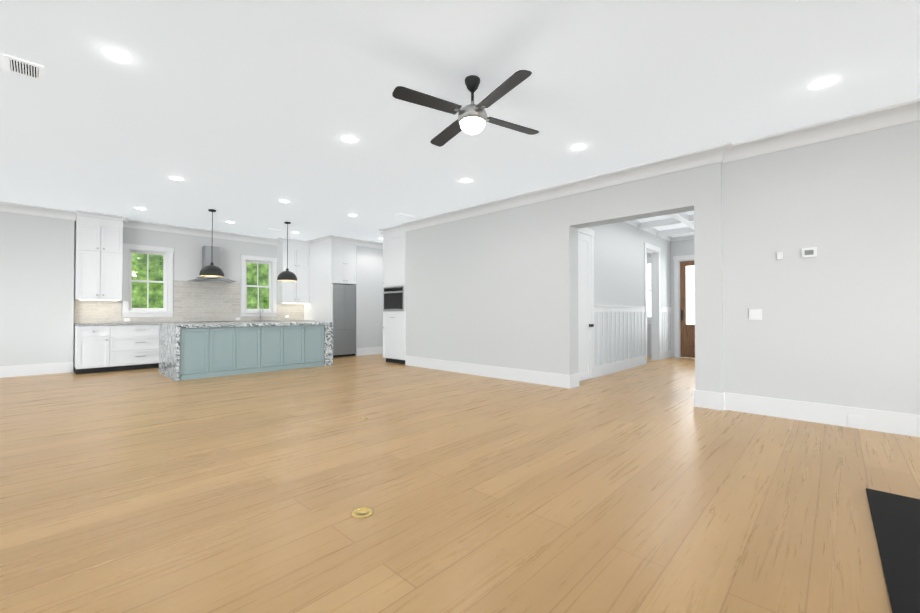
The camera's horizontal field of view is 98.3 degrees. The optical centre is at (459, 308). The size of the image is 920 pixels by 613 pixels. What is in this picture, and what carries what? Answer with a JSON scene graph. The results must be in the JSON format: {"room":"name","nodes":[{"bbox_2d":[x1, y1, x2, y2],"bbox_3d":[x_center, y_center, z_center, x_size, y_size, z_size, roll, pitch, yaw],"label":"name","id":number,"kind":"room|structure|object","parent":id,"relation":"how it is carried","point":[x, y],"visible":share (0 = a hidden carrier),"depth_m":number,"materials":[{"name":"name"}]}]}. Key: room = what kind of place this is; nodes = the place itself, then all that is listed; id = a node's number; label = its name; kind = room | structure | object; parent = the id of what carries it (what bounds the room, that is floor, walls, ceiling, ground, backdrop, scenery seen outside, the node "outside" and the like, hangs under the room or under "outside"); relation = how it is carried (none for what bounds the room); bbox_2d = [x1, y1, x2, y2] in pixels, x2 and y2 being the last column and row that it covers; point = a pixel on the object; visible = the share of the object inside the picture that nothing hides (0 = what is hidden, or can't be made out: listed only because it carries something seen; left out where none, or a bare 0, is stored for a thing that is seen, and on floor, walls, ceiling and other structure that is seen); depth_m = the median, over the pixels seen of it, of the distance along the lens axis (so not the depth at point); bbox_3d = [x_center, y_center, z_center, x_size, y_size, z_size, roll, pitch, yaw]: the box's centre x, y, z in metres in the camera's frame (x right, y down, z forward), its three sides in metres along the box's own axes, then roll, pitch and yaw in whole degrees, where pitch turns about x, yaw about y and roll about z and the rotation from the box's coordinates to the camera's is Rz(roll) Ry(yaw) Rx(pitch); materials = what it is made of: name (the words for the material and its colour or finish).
{"room":"living room","nodes":[
{"label":"living room","id":0,"kind":"room"},
{"bbox_2d":[0,212,74,365],"bbox_3d":[-8.975,-0.334,6.062,0.100,3.070,4.440,-1,-1,43],"label":"wall","id":1,"kind":"structure","parent":0,"point":[36,289],"depth_m":7.28,"materials":[{"name":"paint"}]},
{"bbox_2d":[0,362,72,377],"bbox_3d":[-8.922,1.101,6.019,0.016,0.200,4.410,-1,-1,43],"label":"baseboard","id":2,"kind":"structure","parent":1,"relation":"attached to","point":[62,367],"depth_m":7.25,"materials":[{"name":"white wood"}]},
{"bbox_2d":[73,221,276,371],"bbox_3d":[-6.689,-0.307,8.691,0.200,3.070,11.400,-1,-1,43],"label":"wall","id":3,"kind":"structure","parent":0,"point":[187,259],"depth_m":9.13,"materials":[{"name":"paint"}]},
{"bbox_2d":[75,210,127,300],"bbox_3d":[-7.067,-1.004,7.857,0.402,1.691,0.740,-1,-1,43],"label":"upper cabinet","id":4,"kind":"object","parent":3,"relation":"attached to","point":[99,259],"visible":1,"depth_m":7.72,"materials":[{"name":"white wood"}]},
{"bbox_2d":[121,243,173,316],"bbox_3d":[-6.724,-0.584,8.582,0.198,1.522,0.890,-1,-1,43],"label":"kitchen window","id":5,"kind":"structure","parent":3,"relation":"in","point":[167,274],"depth_m":8.58,"materials":[{"name":"white wood"}]},
{"bbox_2d":[188,246,235,282],"bbox_3d":[-5.720,-1.030,9.198,0.483,0.815,0.860,-1,-1,43],"label":"range hood","id":6,"kind":"object","parent":3,"relation":"attached to","point":[210,254],"visible":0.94,"depth_m":9.18,"materials":[{"name":"metal"}]},
{"bbox_2d":[240,255,277,315],"bbox_3d":[-5.172,-0.568,10.218,0.198,1.522,0.890,-1,-1,43],"label":"kitchen window","id":7,"kind":"structure","parent":3,"relation":"in","point":[271,310],"depth_m":10.23,"materials":[{"name":"white wood"}]},
{"bbox_2d":[277,237,309,303],"bbox_3d":[-4.457,-0.976,10.609,0.402,1.691,0.787,-1,-1,43],"label":"upper cabinet","id":8,"kind":"object","parent":3,"relation":"attached to","point":[293,292],"visible":0.92,"depth_m":10.50,"materials":[{"name":"white wood"}]},
{"bbox_2d":[304,242,382,355],"bbox_3d":[-2.961,-0.280,11.371,1.520,3.070,2.380,-1,-1,43],"label":"wall","id":9,"kind":"structure","parent":0,"point":[318,307],"depth_m":10.66,"materials":[{"name":"paint"}]},
{"bbox_2d":[333,242,355,284],"bbox_3d":[-3.243,-1.159,10.530,0.820,1.042,0.674,-1,-1,43],"label":"upper cabinet","id":10,"kind":"object","parent":9,"relation":"attached to","point":[344,264],"visible":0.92,"depth_m":10.26,"materials":[{"name":"white wood"}]},
{"bbox_2d":[0,354,919,612],"bbox_3d":[0.190,1.259,5.872,16.400,0.120,17.200,-1,-1,43],"label":"floor","id":11,"kind":"structure","parent":0,"point":[648,487],"depth_m":2.48,"materials":[{"name":"brown wood"}]},
{"bbox_2d":[74,324,109,373],"bbox_3d":[-7.085,0.773,7.663,0.617,0.890,0.459,-1,-1,43],"label":"base cabinet","id":12,"kind":"object","parent":11,"relation":"on","point":[108,338],"depth_m":7.46,"materials":[{"name":"white wood"}]},
{"bbox_2d":[110,324,158,371],"bbox_3d":[-6.610,0.778,8.163,0.617,0.890,1.038,-1,-1,43],"label":"base cabinet","id":13,"kind":"object","parent":11,"relation":"on","point":[132,346],"depth_m":7.89,"materials":[{"name":"white wood"}]},
{"bbox_2d":[166,320,281,322],"bbox_3d":[-5.672,0.323,9.151,0.627,0.040,4.556,-1,-1,43],"label":"countertop","id":14,"kind":"structure","parent":13,"relation":"on","point":[167,321],"depth_m":9.13,"materials":[{"name":"grey stone"}]},
{"bbox_2d":[159,321,332,380],"bbox_3d":[-4.248,0.757,8.111,1.425,0.930,2.825,-1,-1,43],"label":"kitchen island","id":15,"kind":"object","parent":11,"relation":"on","point":[188,351],"visible":1,"depth_m":7.39,"materials":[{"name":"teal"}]},
{"bbox_2d":[333,284,355,356],"bbox_3d":[-3.240,0.316,10.512,0.809,1.860,0.656,-1,-1,43],"label":"refrigerator","id":16,"kind":"object","parent":11,"relation":"on","point":[344,320],"visible":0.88,"depth_m":10.25,"materials":[{"name":"metal"}]},
{"bbox_2d":[351,507,373,517],"bbox_3d":[-0.556,1.160,2.266,0.127,0.006,0.127,0,-1,-1],"label":"electrical outlet cover","id":17,"kind":"object","parent":11,"relation":"on","point":[362,512],"depth_m":2.26,"materials":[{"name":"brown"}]},
{"bbox_2d":[356,346,382,355],"bbox_3d":[-2.238,1.151,11.003,0.016,0.200,1.418,-1,-1,43],"label":"baseboard","id":18,"kind":"structure","parent":11,"relation":"on","point":[368,350],"depth_m":10.77,"materials":[{"name":"white wood"}]},
{"bbox_2d":[379,224,405,363],"bbox_3d":[-1.321,-0.302,9.171,0.868,3.069,0.690,-1,-1,43],"label":"oven tower","id":19,"kind":"object","parent":11,"relation":"on","point":[394,294],"visible":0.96,"depth_m":8.91,"materials":[{"name":"white wood"}]},
{"bbox_2d":[866,488,919,612],"bbox_3d":[2.504,1.143,1.267,1.626,0.020,2.021,-1,-1,43],"label":"hearth slab","id":20,"kind":"object","parent":11,"relation":"on","point":[896,520],"visible":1,"depth_m":1.92,"materials":[{"name":"black stone"}]},
{"bbox_2d":[0,0,919,242],"bbox_3d":[0.190,-1.931,5.904,16.400,0.120,17.200,-1,-1,43],"label":"ceiling","id":21,"kind":"structure","parent":0,"point":[245,116],"depth_m":3.51,"materials":[{"name":"paint"}]},
{"bbox_2d":[3,54,43,80],"bbox_3d":[-3.428,-1.890,3.134,0.270,0.015,0.210,-1,-1,43],"label":"ceiling vent","id":22,"kind":"object","parent":21,"relation":"in","point":[23,67],"depth_m":3.11,"materials":[{"name":"white metal"}]},
{"bbox_2d":[102,47,131,62],"bbox_3d":[-2.569,-1.896,2.980,0.168,0.007,0.168,0,-1,-1],"label":"recessed light","id":23,"kind":"object","parent":21,"relation":"in","point":[116,54],"depth_m":2.98,"materials":[{"name":"white"}]},
{"bbox_2d":[169,176,182,180],"bbox_3d":[-4.077,-1.868,5.719,0.168,0.007,0.168,0,-1,-1],"label":"recessed light","id":24,"kind":"object","parent":21,"relation":"in","point":[171,177],"depth_m":5.72,"materials":[{"name":"white"}]},
{"bbox_2d":[199,209,223,276],"bbox_3d":[-4.655,-1.231,7.473,0.400,1.245,0.400,-1,-1,43],"label":"pendant light","id":25,"kind":"object","parent":21,"relation":"hanging from","point":[211,270],"visible":1,"depth_m":7.39,"materials":[{"name":"black metal"}]},
{"bbox_2d":[277,222,296,280],"bbox_3d":[-3.684,-1.221,8.496,0.400,1.245,0.400,-1,-1,43],"label":"pendant light","id":26,"kind":"object","parent":21,"relation":"hanging from","point":[287,275],"visible":1,"depth_m":8.40,"materials":[{"name":"black metal"}]},
{"bbox_2d":[341,136,356,142],"bbox_3d":[-1.235,-1.881,4.430,0.168,0.007,0.168,0,-1,-1],"label":"recessed light","id":27,"kind":"object","parent":21,"relation":"in","point":[349,139],"depth_m":4.43,"materials":[{"name":"white"}]},
{"bbox_2d":[395,213,414,217],"bbox_3d":[-1.080,-1.842,7.907,0.150,0.015,0.400,-1,-1,43],"label":"ceiling vent","id":28,"kind":"object","parent":21,"relation":"in","point":[399,214],"depth_m":7.86,"materials":[{"name":"white"}]},
{"bbox_2d":[392,70,538,146],"bbox_3d":[0.103,-1.674,3.296,1.036,0.444,1.036,0,-1,14],"label":"ceiling fan","id":29,"kind":"object","parent":21,"relation":"hanging from","point":[473,118],"visible":1,"depth_m":3.19,"materials":[{"name":"black metal"}]},
{"bbox_2d":[461,179,471,182],"bbox_3d":[0.093,-1.867,5.816,0.168,0.007,0.168,0,-1,-1],"label":"recessed light","id":30,"kind":"object","parent":21,"relation":"in","point":[463,180],"depth_m":5.80,"materials":[{"name":"white"}]},
{"bbox_2d":[571,144,585,150],"bbox_3d":[1.383,-1.879,4.647,0.168,0.007,0.168,0,-1,-1],"label":"recessed light","id":31,"kind":"object","parent":21,"relation":"in","point":[578,147],"depth_m":4.64,"materials":[{"name":"white"}]},
{"bbox_2d":[638,212,693,236],"bbox_3d":[4.242,-1.792,7.669,1.848,0.120,5.398,-1,-1,43],"label":"ceiling beams","id":32,"kind":"structure","parent":21,"relation":"attached to","point":[683,218],"depth_m":8.30,"materials":[{"name":"white wood"}]},
{"bbox_2d":[809,77,835,88],"bbox_3d":[3.045,-1.892,3.348,0.168,0.007,0.168,0,-1,34],"label":"recessed light","id":33,"kind":"object","parent":21,"relation":"in","point":[824,82],"depth_m":3.34,"materials":[{"name":"white"}]},
{"bbox_2d":[586,222,673,356],"bbox_3d":[3.513,-0.311,8.345,0.180,3.070,5.400,-1,-1,43],"label":"wall","id":34,"kind":"structure","parent":0,"point":[618,263],"depth_m":8.06,"materials":[{"name":"paint"}]},
{"bbox_2d":[578,228,593,380],"bbox_3d":[2.056,-0.083,6.627,0.083,2.580,0.895,-1,-1,43],"label":"hall door","id":35,"kind":"structure","parent":34,"relation":"in","point":[585,303],"depth_m":6.75,"materials":[{"name":"white wood"}]},
{"bbox_2d":[594,242,672,377],"bbox_3d":[3.785,-0.122,8.698,0.345,2.700,4.509,-1,-1,43],"label":"trim","id":36,"kind":"structure","parent":34,"relation":"attached to","point":[620,338],"depth_m":8.34,"materials":[{"name":"white wood"}]},
{"bbox_2d":[647,257,650,323],"bbox_3d":[4.868,-0.481,10.851,1.020,1.782,0.198,-1,-1,43],"label":"room window","id":37,"kind":"structure","parent":34,"relation":"in","point":[648,263],"depth_m":10.63,"materials":[{"name":"white"}]},
{"bbox_2d":[406,120,919,414],"bbox_3d":[2.878,-0.344,5.031,10.920,3.070,0.283,-1,-1,43],"label":"wall","id":38,"kind":"structure","parent":0,"point":[838,324],"depth_m":4.51,"materials":[{"name":"paint"}]},
{"bbox_2d":[0,98,919,248],"bbox_3d":[0.057,-1.801,4.905,14.820,0.160,15.170,-1,-1,43],"label":"crown molding","id":39,"kind":"structure","parent":38,"relation":"attached to","point":[884,117],"depth_m":5.38,"materials":[{"name":"white wood"}]},
{"bbox_2d":[405,356,571,388],"bbox_3d":[0.235,1.114,7.317,3.914,0.200,0.016,-1,-1,43],"label":"baseboard","id":40,"kind":"structure","parent":38,"relation":"attached to","point":[536,377],"depth_m":6.93,"materials":[{"name":"white wood"}]},
{"bbox_2d":[693,390,727,410],"bbox_3d":[2.974,1.088,4.735,0.286,0.200,0.039,-1,-1,43],"label":"baseboard","id":41,"kind":"structure","parent":38,"relation":"attached to","point":[703,399],"depth_m":4.71,"materials":[{"name":"white wood"}]},
{"bbox_2d":[749,309,761,319],"bbox_3d":[3.333,0.065,4.489,0.120,0.120,0.009,-1,-1,43],"label":"switch plate","id":42,"kind":"object","parent":38,"relation":"attached to","point":[755,314],"visible":1,"depth_m":4.49,"materials":[{"name":"white plastic"}]},
{"bbox_2d":[777,252,782,259],"bbox_3d":[3.489,-0.576,4.341,0.050,0.080,0.018,-1,-1,43],"label":"sensor","id":43,"kind":"object","parent":38,"relation":"attached to","point":[779,255],"visible":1,"depth_m":4.34,"materials":[{"name":"white plastic"}]},
{"bbox_2d":[802,247,816,257],"bbox_3d":[3.662,-0.588,4.174,0.120,0.100,0.022,-1,-1,43],"label":"thermostat","id":44,"kind":"object","parent":38,"relation":"attached to","point":[809,252],"visible":0.98,"depth_m":4.16,"materials":[{"name":"white plastic"}]},
{"bbox_2d":[728,393,919,436],"bbox_3d":[4.935,1.070,2.956,5.040,0.200,0.017,-1,-1,43],"label":"baseboard","id":45,"kind":"structure","parent":38,"relation":"attached to","point":[893,422],"depth_m":4.07,"materials":[{"name":"white wood"}]},
{"bbox_2d":[670,239,693,356],"bbox_3d":[4.937,-0.286,10.820,5.600,3.070,0.150,-1,-1,43],"label":"wall","id":46,"kind":"structure","parent":0,"point":[683,247],"depth_m":10.18,"materials":[{"name":"paint"}]},
{"bbox_2d":[673,255,694,357],"bbox_3d":[5.941,-0.051,9.842,1.160,2.580,0.177,-1,-1,43],"label":"front door","id":47,"kind":"structure","parent":46,"relation":"in","point":[684,339],"depth_m":10.08,"materials":[{"name":"brown wood"}]},
{"label":"outside","id":48,"kind":"structure","parent":0,"visible":0},
{"bbox_2d":[132,253,694,324],"bbox_3d":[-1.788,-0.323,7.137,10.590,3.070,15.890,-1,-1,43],"label":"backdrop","id":49,"kind":"structure","parent":48,"point":[265,296],"depth_m":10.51,"materials":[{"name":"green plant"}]}
]}

